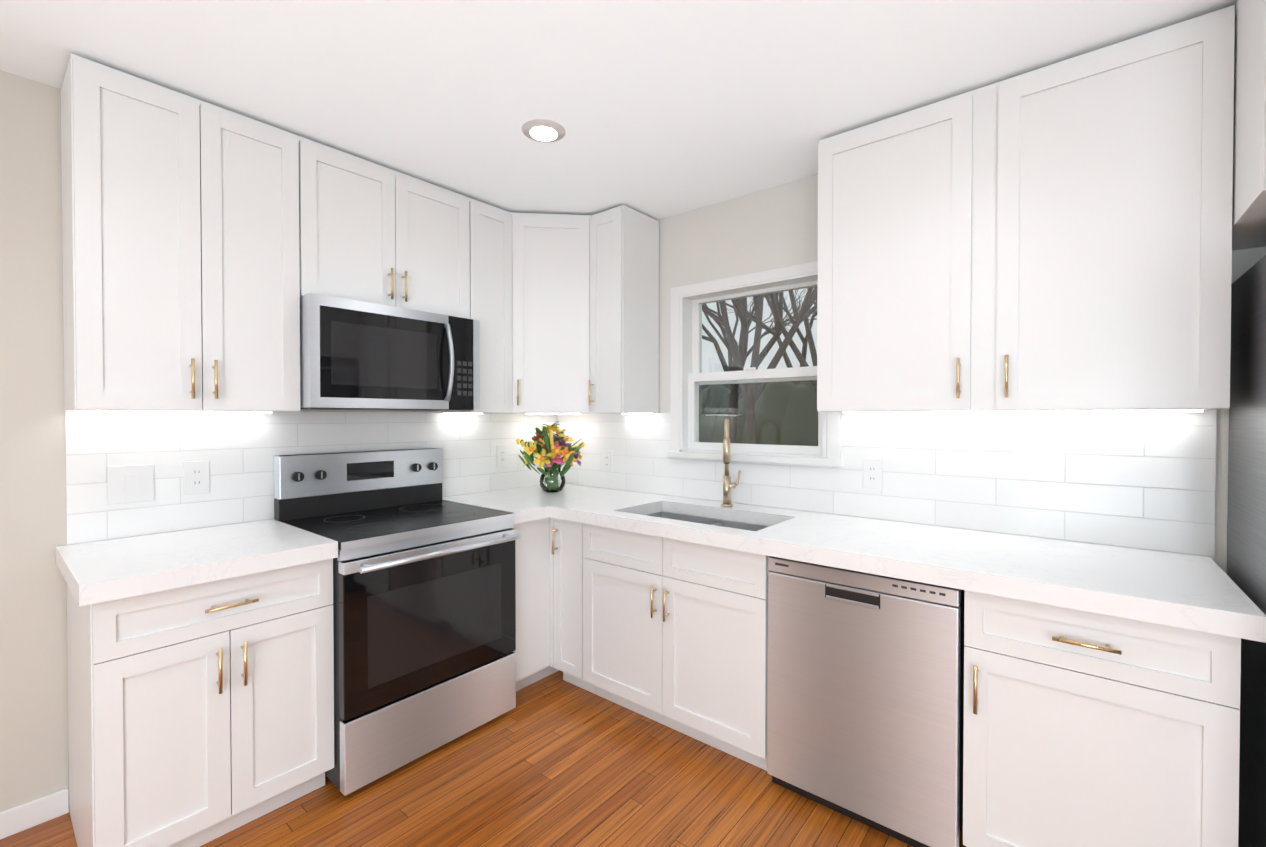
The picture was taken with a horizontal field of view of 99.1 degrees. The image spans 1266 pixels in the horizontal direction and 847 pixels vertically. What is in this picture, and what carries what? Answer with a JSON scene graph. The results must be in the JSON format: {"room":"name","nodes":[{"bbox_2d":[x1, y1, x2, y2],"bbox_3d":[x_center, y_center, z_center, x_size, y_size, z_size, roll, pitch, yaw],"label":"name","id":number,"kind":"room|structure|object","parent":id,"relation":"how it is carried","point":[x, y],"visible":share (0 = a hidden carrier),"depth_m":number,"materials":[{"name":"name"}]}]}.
{"room":"kitchen","nodes":[
{"label":"kitchen","id":0,"kind":"room"},
{"bbox_2d":[0,70,435,811],"bbox_3d":[-2.264,0.104,1.556,0.150,2.460,5.660,1,1,39],"label":"wall","id":1,"kind":"structure","parent":0,"point":[34,750],"depth_m":1.78,"materials":[{"name":"beige paint"}]},
{"bbox_2d":[0,788,68,839],"bbox_3d":[-2.904,1.302,0.657,0.017,0.085,3.075,1,1,39],"label":"baseboard","id":2,"kind":"structure","parent":1,"relation":"attached to","point":[28,815],"depth_m":1.77,"materials":[{"name":"white paint"}]},
{"bbox_2d":[61,53,299,411],"bbox_3d":[-1.595,-0.582,1.946,0.359,1.072,0.612,1,1,39],"label":"upper cabinet","id":3,"kind":"object","parent":1,"relation":"attached to","point":[180,246],"visible":1,"depth_m":1.80,"materials":[{"name":"white paint"}]},
{"bbox_2d":[65,410,556,544],"bbox_3d":[-1.219,0.182,2.705,0.008,0.477,2.244,1,1,39],"label":"wall tile","id":4,"kind":"structure","parent":1,"relation":"attached to","point":[239,451],"depth_m":2.20,"materials":[{"name":"white tile"}]},
{"bbox_2d":[107,464,153,504],"bbox_3d":[-1.820,0.219,1.958,0.010,0.136,0.124,1,1,39],"label":"switch plate","id":5,"kind":"object","parent":4,"relation":"attached to","point":[130,483],"visible":1,"depth_m":1.95,"materials":[{"name":"white plastic"}]},
{"bbox_2d":[183,460,209,494],"bbox_3d":[-1.701,0.210,2.105,0.007,0.128,0.080,1,1,39],"label":"electrical outlet plate","id":6,"kind":"object","parent":4,"relation":"attached to","point":[196,477],"visible":1,"depth_m":2.10,"materials":[{"name":"white plastic"}]},
{"bbox_2d":[497,445,507,466],"bbox_3d":[-0.781,0.195,3.227,0.007,0.128,0.080,1,1,39],"label":"electrical outlet plate","id":7,"kind":"object","parent":4,"relation":"attached to","point":[502,455],"visible":1,"depth_m":3.22,"materials":[{"name":"white plastic"}]},
{"bbox_2d":[297,136,469,318],"bbox_3d":[-1.159,-0.813,2.474,0.359,0.623,0.758,1,1,39],"label":"upper cabinet","id":8,"kind":"object","parent":1,"relation":"attached to","point":[370,232],"visible":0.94,"depth_m":2.33,"materials":[{"name":"white paint"}]},
{"bbox_2d":[300,293,479,410],"bbox_3d":[-1.120,-0.280,2.447,0.462,0.437,0.754,1,1,39],"label":"microwave","id":9,"kind":"object","parent":8,"relation":"attached to","point":[357,355],"visible":1,"depth_m":2.27,"materials":[{"name":"silver metal"}]},
{"bbox_2d":[436,197,512,412],"bbox_3d":[-0.849,-0.593,2.882,0.324,1.072,0.261,1,1,39],"label":"upper cabinet","id":10,"kind":"object","parent":1,"relation":"attached to","point":[490,228],"visible":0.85,"depth_m":2.79,"materials":[{"name":"white paint"}]},
{"bbox_2d":[0,670,965,846],"bbox_3d":[-0.389,1.401,0.033,5.000,0.100,5.660,1,1,39],"label":"floor","id":11,"kind":"structure","parent":0,"point":[555,759],"depth_m":1.90,"materials":[{"name":"brown wood"}]},
{"bbox_2d":[67,559,333,846],"bbox_3d":[-1.481,0.900,1.869,0.654,0.857,0.611,1,1,39],"label":"base cabinet","id":12,"kind":"object","parent":11,"relation":"on","point":[201,714],"visible":0.98,"depth_m":1.64,"materials":[{"name":"white paint"}]},
{"bbox_2d":[55,519,337,606],"bbox_3d":[-1.489,0.442,1.854,0.656,0.056,0.636,1,1,39],"label":"countertop","id":13,"kind":"structure","parent":12,"relation":"on","point":[114,569],"depth_m":1.71,"materials":[{"name":"stone"}]},
{"bbox_2d":[274,448,520,795],"bbox_3d":[-1.004,0.730,2.364,0.746,1.187,0.756,1,1,39],"label":"range","id":14,"kind":"object","parent":11,"relation":"on","point":[424,602],"visible":0.96,"depth_m":2.19,"materials":[{"name":"grey metal"}]},
{"bbox_2d":[512,517,558,690],"bbox_3d":[-0.541,0.887,3.042,0.619,0.857,0.870,1,1,39],"label":"base cabinet","id":15,"kind":"object","parent":11,"relation":"on","point":[532,568],"visible":0.07,"depth_m":2.62,"materials":[{"name":"white paint"}]},
{"bbox_2d":[442,496,518,523],"bbox_3d":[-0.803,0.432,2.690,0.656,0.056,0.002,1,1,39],"label":"countertop","id":16,"kind":"structure","parent":15,"relation":"on","point":[475,502],"depth_m":2.69,"materials":[{"name":"stone"}]},
{"bbox_2d":[550,518,594,693],"bbox_3d":[-0.143,0.889,2.856,0.226,0.857,0.654,1,1,39],"label":"base cabinet","id":17,"kind":"object","parent":11,"relation":"on","point":[566,597],"visible":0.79,"depth_m":2.64,"materials":[{"name":"white paint"}]},
{"bbox_2d":[583,513,769,770],"bbox_3d":[0.307,0.893,2.486,0.936,0.857,0.654,1,1,39],"label":"base cabinet","id":18,"kind":"object","parent":11,"relation":"on","point":[675,634],"visible":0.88,"depth_m":2.21,"materials":[{"name":"white paint"}]},
{"bbox_2d":[463,483,1265,642],"bbox_3d":[0.431,0.436,2.363,2.978,0.056,0.680,1,1,39],"label":"countertop","id":19,"kind":"structure","parent":18,"relation":"on","point":[1199,593],"depth_m":1.73,"materials":[{"name":"stone"}]},
{"bbox_2d":[516,421,584,492],"bbox_3d":[-0.469,0.191,3.134,0.415,0.416,0.420,1,1,39],"label":"flower vase","id":20,"kind":"object","parent":19,"relation":"on","point":[547,451],"visible":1,"depth_m":3.10,"materials":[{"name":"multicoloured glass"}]},
{"bbox_2d":[647,511,769,530],"bbox_3d":[0.311,0.568,2.444,0.780,0.207,0.440,1,1,39],"label":"sink basin","id":21,"kind":"object","parent":19,"relation":"in","point":[714,521],"visible":0.06,"depth_m":2.63,"materials":[{"name":"silver metal"}]},
{"bbox_2d":[721,419,740,506],"bbox_3d":[0.449,0.191,2.583,0.107,0.428,0.163,1,1,39],"label":"faucet","id":22,"kind":"object","parent":19,"relation":"on","point":[728,485],"visible":1,"depth_m":2.62,"materials":[{"name":"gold metal"}]},
{"bbox_2d":[767,556,963,846],"bbox_3d":[0.908,0.900,2.001,0.600,0.855,0.603,1,1,39],"label":"dishwasher","id":23,"kind":"object","parent":11,"relation":"on","point":[865,698],"visible":0.96,"depth_m":1.74,"materials":[{"name":"grey metal"}]},
{"bbox_2d":[963,590,1240,846],"bbox_3d":[1.356,0.903,1.626,0.545,0.857,0.654,1,1,39],"label":"base cabinet","id":24,"kind":"object","parent":11,"relation":"on","point":[1085,729],"visible":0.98,"depth_m":1.39,"materials":[{"name":"white paint"}]},
{"bbox_2d":[1227,255,1265,846],"bbox_3d":[1.887,0.452,1.021,0.910,1.774,0.877,1,1,39],"label":"refrigerator","id":25,"kind":"object","parent":11,"relation":"on","point":[1246,548],"visible":0.67,"depth_m":1.43,"materials":[{"name":"black metal"}]},
{"bbox_2d":[0,0,1236,219],"bbox_3d":[-0.389,-1.158,0.003,5.000,0.100,5.660,1,1,39],"label":"ceiling","id":26,"kind":"structure","parent":0,"point":[662,108],"depth_m":1.72,"materials":[{"name":"paint"}]},
{"bbox_2d":[522,119,564,142],"bbox_3d":[-0.346,-1.126,2.089,0.168,0.012,0.168,1,1,39],"label":"recessed light","id":27,"kind":"object","parent":26,"relation":"in","point":[543,130],"visible":1,"depth_m":2.07,"materials":[{"name":"white paint"}]},
{"bbox_2d":[657,174,1265,573],"bbox_3d":[1.359,0.097,2.147,4.700,2.460,0.150,1,1,39],"label":"wall","id":28,"kind":"structure","parent":0,"point":[774,227],"depth_m":2.67,"materials":[{"name":"beige paint"}]},
{"bbox_2d":[510,212,591,413],"bbox_3d":[-0.463,-0.596,3.123,0.615,1.072,0.620,1,1,39],"label":"upper cabinet","id":29,"kind":"object","parent":28,"relation":"attached to","point":[551,306],"visible":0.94,"depth_m":2.90,"materials":[{"name":"white paint"}]},
{"bbox_2d":[589,205,658,412],"bbox_3d":[-0.057,-0.594,2.959,0.228,1.072,0.359,1,1,39],"label":"upper cabinet","id":30,"kind":"object","parent":28,"relation":"attached to","point":[624,308],"visible":1,"depth_m":2.87,"materials":[{"name":"white paint"}]},
{"bbox_2d":[667,261,842,466],"bbox_3d":[0.609,-0.277,2.735,0.942,0.927,0.184,1,1,39],"label":"window","id":31,"kind":"structure","parent":28,"relation":"in","point":[688,377],"depth_m":2.78,"materials":[{"name":"white paint"}]},
{"bbox_2d":[557,409,1216,561],"bbox_3d":[0.654,0.183,2.624,2.988,0.477,0.008,1,1,39],"label":"wall tile","id":32,"kind":"structure","parent":28,"relation":"attached to","point":[1143,480],"depth_m":2.05,"materials":[{"name":"white tile"}]},
{"bbox_2d":[602,450,611,471],"bbox_3d":[-0.157,0.228,3.280,0.080,0.128,0.007,1,1,39],"label":"electrical outlet plate","id":33,"kind":"object","parent":32,"relation":"attached to","point":[606,461],"visible":1,"depth_m":3.28,"materials":[{"name":"white plastic"}]},
{"bbox_2d":[863,458,882,488],"bbox_3d":[1.025,0.215,2.309,0.080,0.128,0.007,1,1,39],"label":"electrical outlet plate","id":34,"kind":"object","parent":32,"relation":"attached to","point":[872,473],"visible":1,"depth_m":2.31,"materials":[{"name":"white plastic"}]},
{"bbox_2d":[817,5,1234,411],"bbox_3d":[1.247,-0.581,1.889,1.113,1.072,0.359,1,1,39],"label":"upper cabinet","id":35,"kind":"object","parent":28,"relation":"attached to","point":[1056,236],"visible":1,"depth_m":1.68,"materials":[{"name":"white paint"}]},
{"bbox_2d":[74,410,1202,414],"bbox_3d":[-0.067,-0.039,1.742,2.912,0.008,2.186,1,1,39],"label":"light strips","id":36,"kind":"object","parent":35,"relation":"attached to","point":[1076,411],"visible":0.96,"depth_m":1.98,"materials":[{"name":"white plastic"}]},
{"bbox_2d":[1232,0,1265,249],"bbox_3d":[1.960,-0.815,1.110,0.970,0.587,0.654,1,1,39],"label":"upper cabinet","id":37,"kind":"object","parent":28,"relation":"attached to","point":[1249,185],"visible":0.6,"depth_m":1.33,"materials":[{"name":"white paint"}]},
{"label":"outside","id":38,"kind":"structure","parent":0,"visible":0},
{"bbox_2d":[699,286,817,445],"bbox_3d":[17.057,-3.340,32.816,70.000,11.782,66.940,1,1,39],"label":"garden","id":39,"kind":"object","parent":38,"point":[719,408],"depth_m":12.51,"materials":[{"name":"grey plant"}]}
]}

